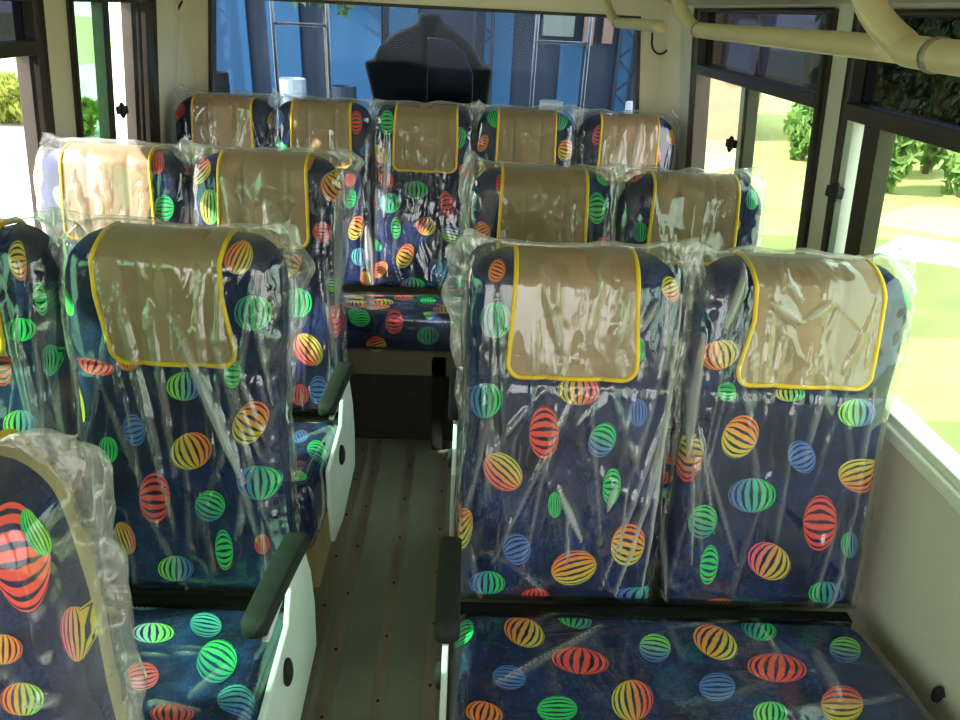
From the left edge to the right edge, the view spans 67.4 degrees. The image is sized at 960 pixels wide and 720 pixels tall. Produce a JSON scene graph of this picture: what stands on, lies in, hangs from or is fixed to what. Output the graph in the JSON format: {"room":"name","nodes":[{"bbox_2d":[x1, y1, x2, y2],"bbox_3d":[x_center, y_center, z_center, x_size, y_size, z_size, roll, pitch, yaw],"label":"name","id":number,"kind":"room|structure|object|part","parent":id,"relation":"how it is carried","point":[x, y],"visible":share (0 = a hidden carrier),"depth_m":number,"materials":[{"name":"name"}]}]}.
{"room":"vehicle interior","nodes":[
{"label":"vehicle interior","id":0,"kind":"room"},
{"bbox_2d":[43,0,180,407],"bbox_3d":[-1.237,0.498,0.563,0.146,1.700,5.800,2,26,-2],"label":"wall","id":1,"kind":"structure","parent":0,"point":[168,14],"depth_m":2.15,"materials":[{"name":"beige plastic"}]},
{"bbox_2d":[0,0,59,230],"bbox_3d":[-1.232,-0.387,1.544,0.139,0.728,1.146,2,26,-2],"label":"window","id":2,"kind":"structure","parent":1,"relation":"in","point":[23,36],"depth_m":1.92,"materials":[{"name":"black metal"}]},
{"bbox_3d":[-1.188,-0.654,1.405,0.014,0.093,1.055,2,26,-2],"label":"tinted pane","id":3,"kind":"part","parent":2,"relation":"part of","materials":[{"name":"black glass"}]},
{"bbox_2d":[66,0,160,144],"bbox_3d":[-1.243,-0.836,2.460,0.139,0.728,0.626,2,26,-2],"label":"window","id":4,"kind":"structure","parent":1,"relation":"in","point":[141,110],"depth_m":2.46,"materials":[{"name":"black metal"}]},
{"bbox_2d":[175,0,196,154],"bbox_3d":[-1.250,-0.761,3.114,0.110,1.720,0.110,2,26,-2],"label":"trim","id":5,"kind":"structure","parent":1,"relation":"attached to","point":[186,76],"depth_m":2.92,"materials":[{"name":"beige plastic"}]},
{"bbox_2d":[101,438,751,719],"bbox_3d":[-0.246,1.314,1.002,2.300,0.060,5.850,2,26,-2],"label":"floor","id":6,"kind":"structure","parent":0,"point":[352,695],"depth_m":2.18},
{"bbox_2d":[0,427,147,719],"bbox_3d":[-0.808,0.735,0.653,0.902,1.234,0.740,2,26,-2],"label":"seat","id":7,"kind":"object","parent":6,"relation":"on","point":[57,659],"visible":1,"depth_m":0.69,"materials":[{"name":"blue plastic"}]},
{"bbox_2d":[0,207,315,719],"bbox_3d":[-0.789,0.408,1.323,0.912,1.234,0.738,2,26,-2],"label":"seat","id":8,"kind":"object","parent":6,"relation":"on","point":[177,337],"visible":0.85,"depth_m":1.37,"materials":[{"name":"blue fabric"}]},
{"bbox_3d":[-1.015,0.094,1.428,0.414,0.711,0.242,2,26,-2],"label":"backrest","id":9,"kind":"part","parent":8,"relation":"part of","materials":[{"name":"blue fabric"}]},
{"bbox_3d":[-0.586,0.110,1.440,0.415,0.711,0.243,2,26,-2],"label":"backrest","id":10,"kind":"part","parent":8,"relation":"part of","materials":[{"name":"blue fabric"}]},
{"bbox_2d":[106,607,282,719],"bbox_3d":[-0.816,0.645,1.299,0.850,0.265,0.470,2,26,-2],"label":"seat cushion","id":11,"kind":"object","parent":8,"relation":"on","point":[198,662],"depth_m":1.32,"materials":[{"name":"blue fabric"}]},
{"bbox_3d":[-0.370,0.404,1.314,0.044,0.058,0.236,6,26,6],"label":"armrest","id":12,"kind":"part","parent":8,"relation":"part of","materials":[{"name":"black plastic"}]},
{"bbox_3d":[-0.379,0.593,1.429,0.012,0.417,0.430,2,26,-2],"label":"panel","id":13,"kind":"part","parent":8,"relation":"part of","materials":[{"name":"white plastic"}]},
{"bbox_3d":[-0.368,0.596,1.375,0.022,0.064,0.040,2,26,-2],"label":"recline lever","id":14,"kind":"part","parent":8,"relation":"part of","materials":[{"name":"black plastic"}]},
{"bbox_2d":[33,132,363,587],"bbox_3d":[-0.807,0.074,1.989,0.916,1.249,0.741,2,26,-2],"label":"seat","id":15,"kind":"object","parent":6,"relation":"on","point":[261,187],"visible":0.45,"depth_m":1.99,"materials":[{"name":"blue fabric"}]},
{"bbox_3d":[-1.033,-0.236,2.094,0.414,0.719,0.245,2,26,-2],"label":"backrest","id":16,"kind":"part","parent":15,"relation":"part of","materials":[{"name":"blue fabric"}]},
{"bbox_2d":[76,415,335,542],"bbox_3d":[-0.838,0.318,1.966,0.843,0.266,0.470,2,26,-2],"label":"seat cushion","id":17,"kind":"object","parent":15,"relation":"on","point":[315,437],"depth_m":1.89,"materials":[{"name":"blue fabric"}]},
{"bbox_3d":[-0.610,-0.221,2.106,0.414,0.719,0.245,2,26,-2],"label":"backrest","id":18,"kind":"part","parent":15,"relation":"part of","materials":[{"name":"blue fabric"}]},
{"bbox_3d":[-0.395,0.077,1.981,0.044,0.058,0.233,4,26,3],"label":"armrest","id":19,"kind":"part","parent":15,"relation":"part of","materials":[{"name":"black plastic"}]},
{"bbox_3d":[-0.404,0.266,2.096,0.012,0.417,0.430,2,26,-2],"label":"panel","id":20,"kind":"part","parent":15,"relation":"part of","materials":[{"name":"white plastic"}]},
{"bbox_3d":[-0.393,0.269,2.042,0.022,0.064,0.040,2,26,-2],"label":"recline lever","id":21,"kind":"part","parent":15,"relation":"part of","materials":[{"name":"black plastic"}]},
{"bbox_2d":[300,439,369,719],"bbox_3d":[-0.440,1.443,0.645,0.040,0.004,5.100,2,26,-2],"label":"trim","id":22,"kind":"structure","parent":6,"relation":"on","point":[333,568],"depth_m":2.26,"materials":[{"name":"metal"}]},
{"bbox_2d":[314,439,383,719],"bbox_3d":[-0.379,1.445,0.647,0.034,0.004,5.100,2,26,-2],"label":"trim","id":23,"kind":"structure","parent":6,"relation":"on","point":[333,661],"depth_m":2.15,"materials":[{"name":"metal"}]},
{"bbox_2d":[368,440,416,719],"bbox_3d":[-0.246,1.442,0.666,0.034,0.004,5.134,2,26,-2],"label":"trim","id":24,"kind":"structure","parent":6,"relation":"on","point":[383,659],"depth_m":2.16,"materials":[{"name":"metal"}]},
{"bbox_2d":[173,84,679,449],"bbox_3d":[-0.241,-0.352,2.883,2.060,1.281,0.709,2,26,-2],"label":"bench","id":25,"kind":"object","parent":6,"relation":"on","point":[400,349],"visible":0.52,"depth_m":2.86,"materials":[{"name":"blue fabric"}]},
{"bbox_3d":[-1.022,-0.692,2.941,0.395,0.708,0.243,2,26,-2],"label":"backrest","id":26,"kind":"part","parent":25,"relation":"part of","materials":[{"name":"blue fabric"}]},
{"bbox_3d":[-0.637,-0.678,2.953,0.396,0.708,0.243,2,26,-2],"label":"backrest","id":27,"kind":"part","parent":25,"relation":"part of","materials":[{"name":"blue fabric"}]},
{"bbox_3d":[-0.236,-0.663,2.965,0.396,0.708,0.243,2,26,-2],"label":"backrest","id":28,"kind":"part","parent":25,"relation":"part of","materials":[{"name":"blue fabric"}]},
{"bbox_3d":[-0.164,0.144,2.859,0.060,0.419,0.143,2,26,-2],"label":"leg","id":29,"kind":"part","parent":25,"relation":"part of","materials":[{"name":"black plastic"}]},
{"bbox_3d":[-0.261,0.172,2.892,2.060,0.330,0.030,2,26,-2],"label":"kick panel","id":30,"kind":"part","parent":25,"relation":"part of","materials":[{"name":"black metal"}]},
{"bbox_3d":[0.172,-0.648,2.977,0.395,0.708,0.243,2,26,-2],"label":"backrest","id":31,"kind":"part","parent":25,"relation":"part of","materials":[{"name":"blue fabric"}]},
{"bbox_3d":[0.582,-0.634,2.989,0.396,0.708,0.243,2,26,-2],"label":"backrest","id":32,"kind":"part","parent":25,"relation":"part of","materials":[{"name":"blue fabric"}]},
{"bbox_2d":[421,441,448,719],"bbox_3d":[-0.116,1.436,0.693,0.034,0.004,5.184,2,26,-2],"label":"trim","id":33,"kind":"structure","parent":6,"relation":"on","point":[432,648],"depth_m":2.15,"materials":[{"name":"metal"}]},
{"bbox_2d":[447,151,766,596],"bbox_3d":[0.359,0.121,2.024,0.892,1.240,0.739,2,26,-2],"label":"seat","id":34,"kind":"object","parent":6,"relation":"on","point":[552,204],"visible":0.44,"depth_m":2.02,"materials":[{"name":"blue fabric"}]},
{"bbox_3d":[-0.082,0.280,2.051,0.022,0.064,0.040,2,26,-2],"label":"recline lever","id":35,"kind":"part","parent":34,"relation":"part of","materials":[{"name":"black plastic"}]},
{"bbox_3d":[-0.075,0.278,2.106,0.012,0.417,0.430,2,26,-2],"label":"panel","id":36,"kind":"part","parent":34,"relation":"part of","materials":[{"name":"white plastic"}]},
{"bbox_3d":[-0.063,0.089,1.991,0.045,0.058,0.230,2,26,-2],"label":"armrest","id":37,"kind":"part","parent":34,"relation":"part of","materials":[{"name":"black plastic"}]},
{"bbox_3d":[0.166,-0.189,2.130,0.414,0.711,0.243,2,26,-2],"label":"backrest","id":38,"kind":"part","parent":34,"relation":"part of","materials":[{"name":"blue fabric"}]},
{"bbox_3d":[0.590,-0.173,2.143,0.414,0.711,0.243,2,26,-2],"label":"backrest","id":39,"kind":"part","parent":34,"relation":"part of","materials":[{"name":"blue fabric"}]},
{"bbox_2d":[434,228,936,719],"bbox_3d":[0.364,0.451,1.360,0.917,1.230,0.741,2,26,-2],"label":"seat","id":40,"kind":"object","parent":6,"relation":"on","point":[791,358],"visible":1,"depth_m":1.40,"materials":[{"name":"blue fabric"}]},
{"bbox_3d":[-0.077,0.607,1.384,0.022,0.064,0.040,2,26,-2],"label":"recline lever","id":41,"kind":"part","parent":40,"relation":"part of","materials":[{"name":"black plastic"}]},
{"bbox_3d":[-0.070,0.604,1.438,0.012,0.417,0.430,2,26,-2],"label":"panel","id":42,"kind":"part","parent":40,"relation":"part of","materials":[{"name":"white plastic"}]},
{"bbox_3d":[-0.058,0.415,1.324,0.045,0.058,0.230,2,26,-2],"label":"armrest","id":43,"kind":"part","parent":40,"relation":"part of","materials":[{"name":"black plastic"}]},
{"bbox_3d":[0.171,0.141,1.464,0.414,0.705,0.242,2,26,-2],"label":"backrest","id":44,"kind":"part","parent":40,"relation":"part of","materials":[{"name":"blue fabric"}]},
{"bbox_2d":[450,617,927,719],"bbox_3d":[0.375,0.689,1.335,0.861,0.265,0.470,2,26,-2],"label":"seat cushion","id":45,"kind":"object","parent":40,"relation":"on","point":[504,668],"depth_m":1.35,"materials":[{"name":"blue fabric"}]},
{"bbox_3d":[0.611,0.157,1.477,0.414,0.705,0.242,2,26,-2],"label":"backrest","id":46,"kind":"part","parent":40,"relation":"part of","materials":[{"name":"blue fabric"}]},
{"bbox_2d":[186,0,669,297],"bbox_3d":[-0.233,-0.822,3.186,2.240,1.860,0.050,2,26,-2],"label":"wall","id":47,"kind":"structure","parent":0,"point":[650,62],"depth_m":2.91,"materials":[{"name":"beige plastic"}]},
{"bbox_2d":[269,1,332,109],"bbox_3d":[-0.773,-0.910,3.206,0.245,1.850,0.081,2,26,-2],"label":"ladder","id":48,"kind":"object","parent":47,"relation":"attached to","point":[271,3],"visible":0.16,"depth_m":3.02,"materials":[{"name":"grey metal"}]},
{"bbox_3d":[-0.887,-0.928,3.232,0.018,1.850,0.017,2,26,-2],"label":"rail","id":49,"kind":"part","parent":48,"relation":"part of","materials":[{"name":"grey metal"}]},
{"bbox_3d":[-0.660,-0.920,3.238,0.018,1.850,0.017,2,26,-2],"label":"rail","id":50,"kind":"part","parent":48,"relation":"part of","materials":[{"name":"grey metal"}]},
{"bbox_2d":[208,0,640,136],"bbox_3d":[-0.222,-1.207,2.994,1.833,0.480,0.060,2,26,-2],"label":"window","id":51,"kind":"structure","parent":47,"relation":"in","point":[212,84],"depth_m":2.89,"materials":[{"name":"black rubber"}]},
{"bbox_2d":[365,13,491,125],"bbox_3d":[-0.231,-1.282,3.200,0.569,0.472,0.380,2,26,-2],"label":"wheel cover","id":52,"kind":"object","parent":47,"relation":"attached to","point":[427,60],"visible":0.8,"depth_m":3.21,"materials":[{"name":"black plastic"}]},
{"bbox_3d":[-0.134,-1.261,3.228,0.210,0.339,0.030,2,26,-2],"label":"panel","id":53,"kind":"part","parent":52,"relation":"part of","materials":[{"name":"black plastic"}]},
{"bbox_2d":[529,14,592,130],"bbox_3d":[0.324,-0.870,3.239,0.241,1.850,0.081,2,26,-2],"label":"ladder","id":54,"kind":"object","parent":47,"relation":"attached to","point":[537,16],"visible":0.17,"depth_m":3.06,"materials":[{"name":"grey metal"}]},
{"bbox_3d":[0.212,-0.888,3.264,0.018,1.850,0.017,2,26,-2],"label":"rail","id":55,"kind":"part","parent":54,"relation":"part of","materials":[{"name":"grey metal"}]},
{"bbox_3d":[0.435,-0.880,3.271,0.018,1.850,0.017,2,26,-2],"label":"rail","id":56,"kind":"part","parent":54,"relation":"part of","materials":[{"name":"grey metal"}]},
{"bbox_2d":[651,33,666,54],"bbox_3d":[0.737,-1.292,2.933,0.087,0.089,0.019,2,26,-2],"label":"cable loop","id":57,"kind":"object","parent":47,"relation":"attached to","point":[652,33],"visible":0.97,"depth_m":2.93,"materials":[{"name":"black plastic"}]},
{"bbox_2d":[654,3,680,171],"bbox_3d":[0.793,-0.687,3.175,0.140,1.720,0.110,2,26,-2],"label":"trim","id":58,"kind":"structure","parent":47,"relation":"attached to","point":[668,92],"depth_m":2.96,"materials":[{"name":"beige plastic"}]},
{"bbox_2d":[664,0,959,4],"bbox_3d":[-0.165,-0.268,0.212,2.040,0.280,5.820,2,26,-2],"label":"ceiling","id":59,"kind":"structure","parent":0,"point":[689,2],"depth_m":1.86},
{"bbox_2d":[601,0,665,32],"bbox_3d":[0.360,-0.912,1.698,0.070,0.241,0.645,0,26,-6],"label":"grab rail","id":60,"kind":"object","parent":59,"relation":"attached to","point":[647,25],"visible":1,"depth_m":1.67,"materials":[{"name":"metal"}]},
{"bbox_2d":[671,0,895,63],"bbox_3d":[0.395,-0.576,1.014,0.072,0.241,0.850,0,26,-5],"label":"grab rail","id":61,"kind":"object","parent":59,"relation":"attached to","point":[858,45],"visible":0.95,"depth_m":0.90,"materials":[{"name":"metal"}]},
{"bbox_2d":[851,0,959,76],"bbox_3d":[0.343,-0.171,0.171,0.078,0.251,1.117,2,26,-2],"label":"grab rail","id":62,"kind":"object","parent":59,"relation":"attached to","point":[897,39],"visible":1,"depth_m":0.60,"materials":[{"name":"metal"}]},
{"bbox_2d":[669,3,959,719],"bbox_3d":[0.856,0.574,0.625,0.146,1.700,5.800,2,26,-2],"label":"wall","id":63,"kind":"structure","parent":0,"point":[908,604],"depth_m":1.47,"materials":[{"name":"beige plastic"}]},
{"bbox_2d":[685,7,838,253],"bbox_3d":[0.847,-0.687,2.305,0.146,0.788,1.140,2,26,-2],"label":"window","id":64,"kind":"structure","parent":63,"relation":"in","point":[800,77],"depth_m":2.15,"materials":[{"name":"black metal"}]},
{"bbox_3d":[0.831,-0.944,2.160,0.023,0.171,1.019,2,26,-2],"label":"tinted pane","id":65,"kind":"part","parent":64,"relation":"part of","materials":[{"name":"black glass"}]},
{"bbox_2d":[820,9,959,490],"bbox_3d":[0.860,-0.144,1.196,0.146,0.788,1.143,2,26,-2],"label":"window","id":66,"kind":"structure","parent":63,"relation":"in","point":[881,101],"depth_m":1.50,"materials":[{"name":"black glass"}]},
{"bbox_3d":[0.844,-0.410,1.072,0.024,0.173,1.077,2,26,-2],"label":"tinted pane","id":67,"kind":"part","parent":66,"relation":"part of","materials":[{"name":"black glass"}]},
{"bbox_3d":[0.887,0.198,1.364,0.058,0.030,1.117,2,26,-2],"label":"rail","id":68,"kind":"part","parent":66,"relation":"part of","materials":[{"name":"white metal"}]},
{"bbox_2d":[880,418,959,514],"bbox_3d":[0.872,0.578,0.627,0.033,0.032,5.800,2,26,-2],"label":"trim","id":69,"kind":"structure","parent":63,"relation":"attached to","point":[921,464],"depth_m":1.38,"materials":[{"name":"beige plastic"}]},
{"bbox_2d":[931,686,944,702],"bbox_3d":[0.848,0.618,1.331,0.025,0.040,0.018,2,26,-2],"label":"bolt","id":70,"kind":"object","parent":63,"relation":"attached to","point":[937,693],"visible":1,"depth_m":1.32,"materials":[{"name":"black plastic"}]},
{"label":"outside","id":71,"kind":"structure","parent":0,"visible":0},
{"bbox_2d":[0,16,959,454],"bbox_3d":[-0.558,-8.661,23.590,120.000,0.100,110.000,2,26,-2],"label":"ground","id":72,"kind":"structure","parent":71,"point":[928,384],"depth_m":9.77,"materials":[{"name":"green plant"}]},
{"bbox_2d":[707,78,761,139],"bbox_3d":[4.712,-8.391,17.773,3.900,5.000,4.600,2,26,-2],"label":"house","id":73,"kind":"structure","parent":72,"relation":"on","point":[724,100],"depth_m":16.81,"materials":[{"name":"paint"}]},
{"bbox_2d":[783,103,813,160],"bbox_3d":[6.763,-4.817,14.693,1.066,1.683,1.087,14,28,22],"label":"bush","id":74,"kind":"object","parent":72,"relation":"on","point":[798,125],"visible":0.48,"depth_m":14.65,"materials":[{"name":"green plant"}]},
{"bbox_2d":[885,135,922,192],"bbox_3d":[6.931,-3.567,12.130,0.947,1.630,0.939,2,26,-2],"label":"bush","id":75,"kind":"object","parent":72,"relation":"on","point":[904,148],"visible":0.29,"depth_m":11.95,"materials":[{"name":"green plant"}]},
{"bbox_2d":[914,143,943,173],"bbox_3d":[9.034,-5.972,13.236,1.704,5.171,2.029,2,26,-2],"label":"tree","id":76,"kind":"object","parent":72,"relation":"on","point":[927,161],"visible":0.02,"depth_m":14.17,"materials":[{"name":"green plant"}]},
{"bbox_2d":[934,149,959,197],"bbox_3d":[8.317,-4.909,11.413,1.912,4.907,1.803,22,32,33],"label":"tree","id":77,"kind":"object","parent":72,"relation":"on","point":[951,164],"visible":0.17,"depth_m":12.35,"materials":[{"name":"green plant"}]},
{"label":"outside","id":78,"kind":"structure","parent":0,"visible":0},
{"bbox_2d":[879,203,959,237],"bbox_3d":[12.770,-1.225,9.628,14.505,0.020,2.161,9,27,11],"label":"path","id":79,"kind":"structure","parent":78,"point":[938,220],"depth_m":10.72,"materials":[{"name":"beige concrete"}]},
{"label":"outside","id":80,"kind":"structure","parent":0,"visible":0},
{"bbox_2d":[874,235,959,267],"bbox_3d":[12.380,-0.239,7.579,15.498,0.012,1.397,10,27,14],"label":"road","id":81,"kind":"structure","parent":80,"point":[924,250],"depth_m":9.24,"materials":[{"name":"white paint"}]},
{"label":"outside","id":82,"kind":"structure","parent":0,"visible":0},
{"bbox_2d":[0,59,127,226],"bbox_3d":[-6.086,-2.329,9.921,16.600,0.020,60.000,2,26,-2],"label":"pavement","id":83,"kind":"structure","parent":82,"point":[15,191],"depth_m":12.42,"materials":[{"name":"concrete"}]},
{"bbox_2d":[0,71,22,123],"bbox_3d":[-9.331,-5.228,14.479,1.597,1.180,1.594,2,26,-2],"label":"bush","id":84,"kind":"object","parent":83,"relation":"on","point":[10,106],"visible":0.54,"depth_m":14.10,"materials":[{"name":"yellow plant"}]},
{"bbox_2d":[81,95,98,135],"bbox_3d":[-7.798,-4.626,13.684,1.199,0.821,1.232,2,26,-2],"label":"bush","id":85,"kind":"object","parent":83,"relation":"on","point":[89,106],"visible":0.13,"depth_m":13.64,"materials":[{"name":"green plant"}]},
{"bbox_2d":[293,2,354,98],"bbox_3d":[-1.321,-2.135,6.342,0.658,3.249,0.466,2,26,-2],"label":"tree","id":86,"kind":"object","parent":83,"relation":"on","point":[341,11],"visible":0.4,"depth_m":5.98,"materials":[{"name":"green plant"}]},
{"bbox_3d":[-1.341,-1.801,6.508,0.069,2.501,0.059,-8,28,-22],"label":"stem","id":87,"kind":"part","parent":86,"relation":"part of","materials":[{"name":"green plant"}]},
{"bbox_2d":[216,0,633,125],"bbox_3d":[-0.663,-2.347,5.190,4.950,4.700,3.200,2,26,-2],"label":"building","id":88,"kind":"structure","parent":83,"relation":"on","point":[504,42],"depth_m":6.45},
{"bbox_3d":[-2.192,-3.165,6.246,0.300,3.300,0.050,2,26,-2],"label":"panel","id":89,"kind":"part","parent":88,"relation":"part of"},
{"bbox_3d":[-1.709,-3.417,6.129,0.280,2.700,0.050,2,26,-2],"label":"panel","id":90,"kind":"part","parent":88,"relation":"part of","materials":[{"name":"blue metal"}]},
{"bbox_3d":[-1.143,-2.542,6.564,0.500,1.400,0.050,2,26,-2],"label":"panel","id":91,"kind":"part","parent":88,"relation":"part of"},
{"bbox_3d":[-0.689,-2.705,6.489,0.250,2.200,0.050,2,26,-2],"label":"panel","id":92,"kind":"part","parent":88,"relation":"part of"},
{"bbox_3d":[0.024,-2.751,6.314,0.196,4.500,0.036,2,26,-2],"label":"lattice post","id":93,"kind":"part","parent":88,"relation":"part of","materials":[{"name":"blue metal"}]},
{"bbox_3d":[0.162,-2.719,6.493,0.250,3.700,0.050,2,26,-2],"label":"panel","id":94,"kind":"part","parent":88,"relation":"part of","materials":[{"name":"blue metal"}]},
{"bbox_2d":[542,15,574,36],"bbox_3d":[0.693,-3.076,6.241,0.270,0.490,0.100,2,26,-2],"label":"notice board","id":95,"kind":"object","parent":88,"relation":"attached to","point":[552,25],"visible":0.56,"depth_m":6.27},
{"bbox_3d":[0.784,-2.067,6.819,0.200,1.700,0.050,2,26,-2],"label":"panel","id":96,"kind":"part","parent":88,"relation":"part of","materials":[{"name":"blue metal"}]},
{"bbox_2d":[582,17,594,44],"bbox_3d":[0.963,-3.135,6.173,0.090,0.800,0.045,2,26,-2],"label":"plank","id":97,"kind":"object","parent":88,"relation":"attached to","point":[586,19],"visible":0.47,"depth_m":6.28,"materials":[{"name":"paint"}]},
{"bbox_2d":[601,18,613,43],"bbox_3d":[1.133,-3.138,6.174,0.090,0.780,0.045,2,26,-2],"label":"plank","id":98,"kind":"object","parent":88,"relation":"attached to","point":[607,33],"visible":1,"depth_m":6.29,"materials":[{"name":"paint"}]},
{"bbox_3d":[1.302,-2.704,6.353,0.196,4.500,0.036,2,26,-2],"label":"lattice post","id":99,"kind":"part","parent":88,"relation":"part of","materials":[{"name":"blue metal"}]},
{"bbox_3d":[1.296,-2.678,6.527,0.120,3.700,0.050,2,26,-2],"label":"panel","id":100,"kind":"part","parent":88,"relation":"part of","materials":[{"name":"blue metal"}]},
{"bbox_3d":[-0.465,-1.237,6.403,4.300,1.660,0.500,2,26,-2],"label":"rack","id":101,"kind":"object","parent":83,"relation":"on","visible":0},
{"bbox_2d":[216,71,229,94],"bbox_3d":[-2.187,-2.193,5.915,0.270,0.325,0.270,2,26,-2],"label":"drum","id":102,"kind":"object","parent":101,"relation":"on","point":[222,77],"visible":0.27,"depth_m":5.82,"materials":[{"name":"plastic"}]},
{"bbox_2d":[279,77,306,104],"bbox_3d":[-1.548,-2.161,5.938,0.250,0.305,0.250,2,26,-2],"label":"drum","id":103,"kind":"object","parent":101,"relation":"on","point":[295,87],"visible":0.56,"depth_m":5.82,"materials":[{"name":"grey metal"}]},
{"bbox_2d":[332,85,356,103],"bbox_3d":[-1.130,-2.127,5.960,0.229,0.265,0.229,2,26,-2],"label":"drum","id":104,"kind":"object","parent":101,"relation":"on","point":[349,92],"visible":0.38,"depth_m":5.84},
{"bbox_2d":[539,100,562,113],"bbox_3d":[0.587,-2.047,6.020,0.208,0.225,0.208,2,26,-2],"label":"drum","id":105,"kind":"object","parent":101,"relation":"on","point":[542,103],"visible":0.44,"depth_m":5.92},
{"bbox_2d":[624,101,632,113],"bbox_3d":[1.327,-2.029,6.037,0.250,0.245,0.250,2,26,-2],"label":"drum","id":106,"kind":"object","parent":101,"relation":"on","point":[629,104],"visible":0.13,"depth_m":5.95,"materials":[{"name":"white paint"}]}
]}

